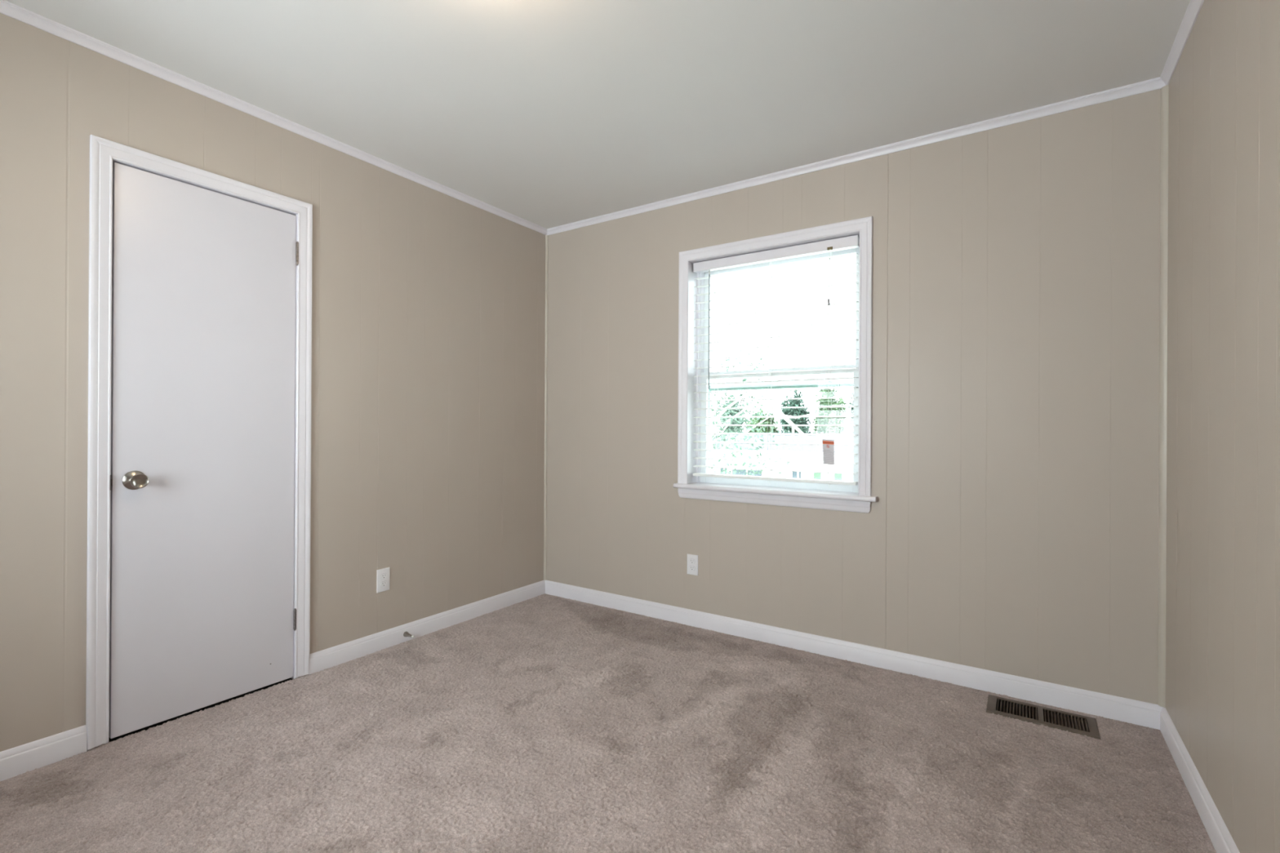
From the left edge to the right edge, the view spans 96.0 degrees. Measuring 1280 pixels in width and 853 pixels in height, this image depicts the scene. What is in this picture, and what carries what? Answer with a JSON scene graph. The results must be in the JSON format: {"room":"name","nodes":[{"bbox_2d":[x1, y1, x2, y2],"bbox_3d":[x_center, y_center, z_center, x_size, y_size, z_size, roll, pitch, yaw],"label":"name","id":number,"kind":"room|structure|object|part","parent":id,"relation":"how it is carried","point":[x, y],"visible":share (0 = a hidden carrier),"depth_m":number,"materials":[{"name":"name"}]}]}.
{"room":"empty bedroom","nodes":[
{"label":"empty bedroom","id":0,"kind":"room"},
{"bbox_2d":[0,13,545,751],"bbox_3d":[-2.005,-0.084,2.538,0.800,2.490,3.760,0,0,34],"label":"wall","id":1,"kind":"structure","parent":0,"point":[428,304],"depth_m":2.68,"materials":[{"name":"beige paint"}]},
{"bbox_2d":[0,724,87,782],"bbox_3d":[-2.303,1.065,1.360,0.014,0.088,1.476,0,0,34],"label":"baseboard","id":2,"kind":"structure","parent":1,"relation":"attached to","point":[21,759],"depth_m":1.88,"materials":[{"name":"white paint"}]},
{"bbox_2d":[85,134,312,750],"bbox_3d":[-1.718,0.057,2.305,0.177,2.112,0.739,0,0,34],"label":"door","id":3,"kind":"structure","parent":1,"relation":"in","point":[200,323],"depth_m":2.23,"materials":[{"name":"white paint"}]},
{"bbox_3d":[-1.797,0.194,2.065,0.043,0.052,0.052,0,0,34],"label":"knob","id":4,"kind":"part","parent":3,"relation":"part of","materials":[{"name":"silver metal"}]},
{"bbox_2d":[0,0,546,235],"bbox_3d":[-1.654,-1.310,2.311,0.024,0.034,3.760,0,0,34],"label":"trim","id":5,"kind":"structure","parent":1,"relation":"attached to","point":[7,8],"depth_m":2.30,"materials":[{"name":"white paint"}]},
{"bbox_2d":[376,567,390,592],"bbox_3d":[-1.288,0.771,2.897,0.007,0.114,0.070,0,0,34],"label":"wall outlet","id":6,"kind":"object","parent":1,"relation":"attached to","point":[383,579],"visible":1,"depth_m":2.89,"materials":[{"name":"plastic"}]},
{"bbox_2d":[380,580,386,586],"bbox_3d":[-1.286,0.791,2.895,0.003,0.028,0.036,0,0,34],"label":"receptacle","id":7,"kind":"object","parent":6,"relation":"attached to","point":[383,583],"depth_m":2.89,"materials":[{"name":"grey plastic"}]},
{"bbox_2d":[380,573,386,579],"bbox_3d":[-1.286,0.752,2.895,0.003,0.028,0.036,0,0,34],"label":"receptacle","id":8,"kind":"object","parent":6,"relation":"attached to","point":[383,575],"depth_m":2.89,"materials":[{"name":"grey plastic"}]},
{"bbox_2d":[308,580,545,675],"bbox_3d":[-1.061,1.073,3.235,0.014,0.088,1.546,0,0,34],"label":"baseboard","id":9,"kind":"structure","parent":1,"relation":"attached to","point":[328,658],"depth_m":3.04,"materials":[{"name":"white paint"}]},
{"bbox_2d":[403,631,414,637],"bbox_3d":[-1.186,1.077,2.971,0.069,0.028,0.028,0,0,34],"label":"door stop","id":10,"kind":"object","parent":9,"relation":"attached to","point":[406,633],"visible":1,"depth_m":2.97,"materials":[{"name":"silver metal"}]},
{"bbox_2d":[5,0,1190,228],"bbox_3d":[-0.495,-1.410,1.663,4.472,0.180,4.560,0,0,34],"label":"ceiling","id":11,"kind":"structure","parent":0,"point":[545,113],"depth_m":2.13,"materials":[{"name":"paint"}]},
{"bbox_2d":[0,593,1216,852],"bbox_3d":[-0.377,1.120,1.454,3.122,0.008,3.760,0,0,34],"label":"floor","id":12,"kind":"structure","parent":0,"point":[543,723],"depth_m":1.91,"materials":[{"name":"carpet"}]},
{"bbox_2d":[986,694,1100,739],"bbox_3d":[1.564,1.179,2.254,0.357,0.108,0.170,0,0,34],"label":"floor vent","id":13,"kind":"object","parent":12,"relation":"in","point":[1036,714],"visible":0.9,"depth_m":2.26,"materials":[{"name":"metal"}]},
{"bbox_2d":[546,88,1160,704],"bbox_3d":[0.723,-0.092,3.105,3.122,2.440,0.200,0,0,34],"label":"wall","id":14,"kind":"structure","parent":0,"point":[1011,528],"depth_m":2.56,"materials":[{"name":"beige paint"}]},
{"bbox_2d":[543,235,548,580],"bbox_3d":[-0.631,-0.127,3.875,0.014,2.318,0.014,0,0,34],"label":"trim","id":15,"kind":"structure","parent":14,"relation":"attached to","point":[546,236],"depth_m":3.87,"materials":[{"name":"paint"}]},
{"bbox_2d":[687,554,697,575],"bbox_3d":[0.296,0.782,3.260,0.070,0.114,0.007,0,0,34],"label":"wall outlet","id":16,"kind":"object","parent":14,"relation":"attached to","point":[692,560],"visible":1,"depth_m":3.26,"materials":[{"name":"plastic"}]},
{"bbox_2d":[689,565,694,571],"bbox_3d":[0.295,0.801,3.258,0.036,0.028,0.003,0,0,34],"label":"receptacle","id":17,"kind":"object","parent":16,"relation":"attached to","point":[691,567],"depth_m":3.26,"materials":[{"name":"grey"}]},
{"bbox_2d":[689,558,694,564],"bbox_3d":[0.295,0.762,3.258,0.036,0.028,0.003,0,0,34],"label":"receptacle","id":18,"kind":"object","parent":16,"relation":"attached to","point":[691,560],"depth_m":3.26,"materials":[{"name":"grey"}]},
{"bbox_2d":[673,216,877,513],"bbox_3d":[0.725,-0.304,3.103,1.088,1.428,0.284,0,0,34],"label":"window","id":19,"kind":"structure","parent":14,"relation":"in","point":[858,498],"depth_m":3.10,"materials":[{"name":"white paint"}]},
{"bbox_2d":[693,235,859,487],"bbox_3d":[0.688,-0.315,3.066,0.906,1.238,0.069,0,0,34],"label":"window blind","id":20,"kind":"object","parent":19,"relation":"attached to","point":[851,242],"visible":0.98,"depth_m":3.04,"materials":[{"name":"white paint"}]},
{"bbox_3d":[0.433,-0.305,3.245,0.008,1.162,0.052,0,0,34],"label":"ladder cord","id":21,"kind":"part","parent":20,"relation":"part of","materials":[{"name":"white fabric"}]},
{"bbox_3d":[0.695,-0.303,3.072,0.008,1.162,0.052,0,0,34],"label":"ladder cord","id":22,"kind":"part","parent":20,"relation":"part of","materials":[{"name":"white fabric"}]},
{"bbox_3d":[0.689,0.278,3.073,0.898,0.016,0.049,0,0,34],"label":"rail","id":23,"kind":"part","parent":20,"relation":"part of","materials":[{"name":"white plastic"}]},
{"bbox_2d":[822,424,834,465],"bbox_3d":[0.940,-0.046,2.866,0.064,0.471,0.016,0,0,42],"label":"tag","id":24,"kind":"object","parent":20,"relation":"hanging from","point":[828,445],"visible":1,"depth_m":2.86,"materials":[{"name":"paper"}]},
{"bbox_3d":[0.959,-0.302,2.897,0.008,1.162,0.052,0,0,34],"label":"ladder cord","id":25,"kind":"part","parent":20,"relation":"part of","materials":[{"name":"white fabric"}]},
{"bbox_3d":[0.736,0.008,3.136,0.896,0.645,0.030,0,0,34],"label":"sash","id":26,"kind":"part","parent":19,"relation":"part of","materials":[{"name":"white glass"}]},
{"bbox_3d":[0.787,-0.306,3.211,0.932,1.274,0.035,0,0,34],"label":"storm frame","id":27,"kind":"part","parent":19,"relation":"part of","materials":[{"name":"metal"}]},
{"bbox_3d":[0.760,-0.599,3.168,0.896,0.643,0.030,0,0,34],"label":"sash","id":28,"kind":"part","parent":19,"relation":"part of","materials":[{"name":"white glass"}]},
{"bbox_2d":[545,580,1163,729],"bbox_3d":[0.657,1.083,3.015,3.122,0.088,0.014,0,0,34],"label":"baseboard","id":29,"kind":"structure","parent":14,"relation":"attached to","point":[1146,714],"depth_m":2.67,"materials":[{"name":"white paint"}]},
{"bbox_2d":[546,76,1165,235],"bbox_3d":[0.668,-1.296,3.013,3.122,0.034,0.024,0,0,34],"label":"trim","id":30,"kind":"structure","parent":14,"relation":"attached to","point":[1156,83],"depth_m":2.67,"materials":[{"name":"white paint"}]},
{"bbox_2d":[1157,84,1168,707],"bbox_3d":[1.956,-0.113,2.157,0.019,2.318,0.019,0,0,34],"label":"trim","id":31,"kind":"structure","parent":14,"relation":"attached to","point":[1164,90],"depth_m":2.15,"materials":[{"name":"paint"}]},
{"bbox_2d":[1165,0,1279,852],"bbox_3d":[1.015,-0.092,0.537,0.200,2.440,3.760,0,0,34],"label":"wall","id":32,"kind":"structure","parent":0,"point":[1223,576],"depth_m":1.50,"materials":[{"name":"beige paint"}]},
{"bbox_2d":[1160,0,1204,85],"bbox_3d":[0.928,-1.296,0.600,0.024,0.034,3.760,0,0,34],"label":"trim","id":33,"kind":"structure","parent":32,"relation":"attached to","point":[1193,8],"depth_m":1.92,"materials":[{"name":"white paint"}]},
{"bbox_2d":[1160,707,1239,852],"bbox_3d":[0.919,1.083,0.595,0.014,0.088,3.760,0,0,34],"label":"baseboard","id":34,"kind":"structure","parent":32,"relation":"attached to","point":[1219,834],"depth_m":1.71,"materials":[{"name":"white paint"}]},
{"label":"outside","id":35,"kind":"structure","parent":0,"visible":0},
{"bbox_3d":[9.988,2.775,27.183,60.000,1.850,50.000,0,0,34],"label":"ground","id":36,"kind":"structure","parent":35,"visible":0},
{"bbox_2d":[719,392,747,432],"bbox_3d":[6.334,0.713,39.586,2.033,6.152,2.101,0,0,34],"label":"tree","id":37,"kind":"object","parent":36,"relation":"on","point":[722,398],"visible":0.16,"depth_m":39.22,"materials":[{"name":"green plant"}]},
{"bbox_2d":[711,338,813,476],"bbox_3d":[2.161,0.351,12.830,4.023,4.624,3.016,0,0,34],"label":"tree","id":38,"kind":"object","parent":36,"relation":"on","point":[754,395],"visible":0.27,"depth_m":12.89,"materials":[{"name":"green plant"}]},
{"bbox_2d":[746,406,778,432],"bbox_3d":[8.169,1.225,38.328,2.069,5.146,2.118,0,0,34],"label":"tree","id":39,"kind":"object","parent":36,"relation":"on","point":[770,420],"visible":0.23,"depth_m":37.89,"materials":[{"name":"green plant"}]},
{"bbox_2d":[711,431,853,481],"bbox_3d":[7.869,2.010,29.411,16.000,3.360,10.030,0,0,34],"label":"house","id":40,"kind":"structure","parent":36,"relation":"on","point":[777,438],"depth_m":25.71,"materials":[{"name":"white"}]},
{"bbox_3d":[4.930,2.455,26.562,1.450,0.930,0.016,0,0,34],"label":"pane","id":41,"kind":"part","parent":40,"relation":"part of","materials":[{"name":"glass"}]},
{"bbox_3d":[6.922,2.431,25.242,0.530,1.000,0.016,0,0,34],"label":"pane","id":42,"kind":"part","parent":40,"relation":"part of","materials":[{"name":"glass"}]},
{"bbox_3d":[6.875,2.430,24.292,0.140,2.500,0.140,0,0,34],"label":"porch post","id":43,"kind":"part","parent":40,"relation":"part of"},
{"bbox_2d":[813,472,821,479],"bbox_3d":[7.615,2.345,24.774,0.300,0.880,0.040,0,0,34],"label":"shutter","id":44,"kind":"object","parent":40,"relation":"hanging from","point":[816,475],"depth_m":24.75,"materials":[{"name":"green"}]},
{"bbox_2d":[834,473,842,480],"bbox_3d":[8.348,2.348,24.288,0.300,0.880,0.040,0,0,34],"label":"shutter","id":45,"kind":"object","parent":40,"relation":"hanging from","point":[837,477],"depth_m":24.27,"materials":[{"name":"green"}]},
{"bbox_2d":[777,390,812,433],"bbox_3d":[10.002,0.543,37.138,2.153,6.529,2.120,0,0,34],"label":"tree","id":46,"kind":"object","parent":36,"relation":"on","point":[796,402],"visible":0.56,"depth_m":36.54,"materials":[{"name":"green plant"}]},
{"bbox_2d":[811,374,848,433],"bbox_3d":[11.832,0.183,35.926,2.100,7.268,2.111,0,0,34],"label":"tree","id":47,"kind":"object","parent":36,"relation":"on","point":[824,393],"visible":0.62,"depth_m":35.63,"materials":[{"name":"green plant"}]},
{"bbox_2d":[847,392,853,433],"bbox_3d":[13.664,0.463,34.716,2.122,6.729,2.128,0,0,34],"label":"tree","id":48,"kind":"object","parent":36,"relation":"on","point":[852,393],"visible":0.02,"depth_m":35.13,"materials":[{"name":"green plant"}]}
]}

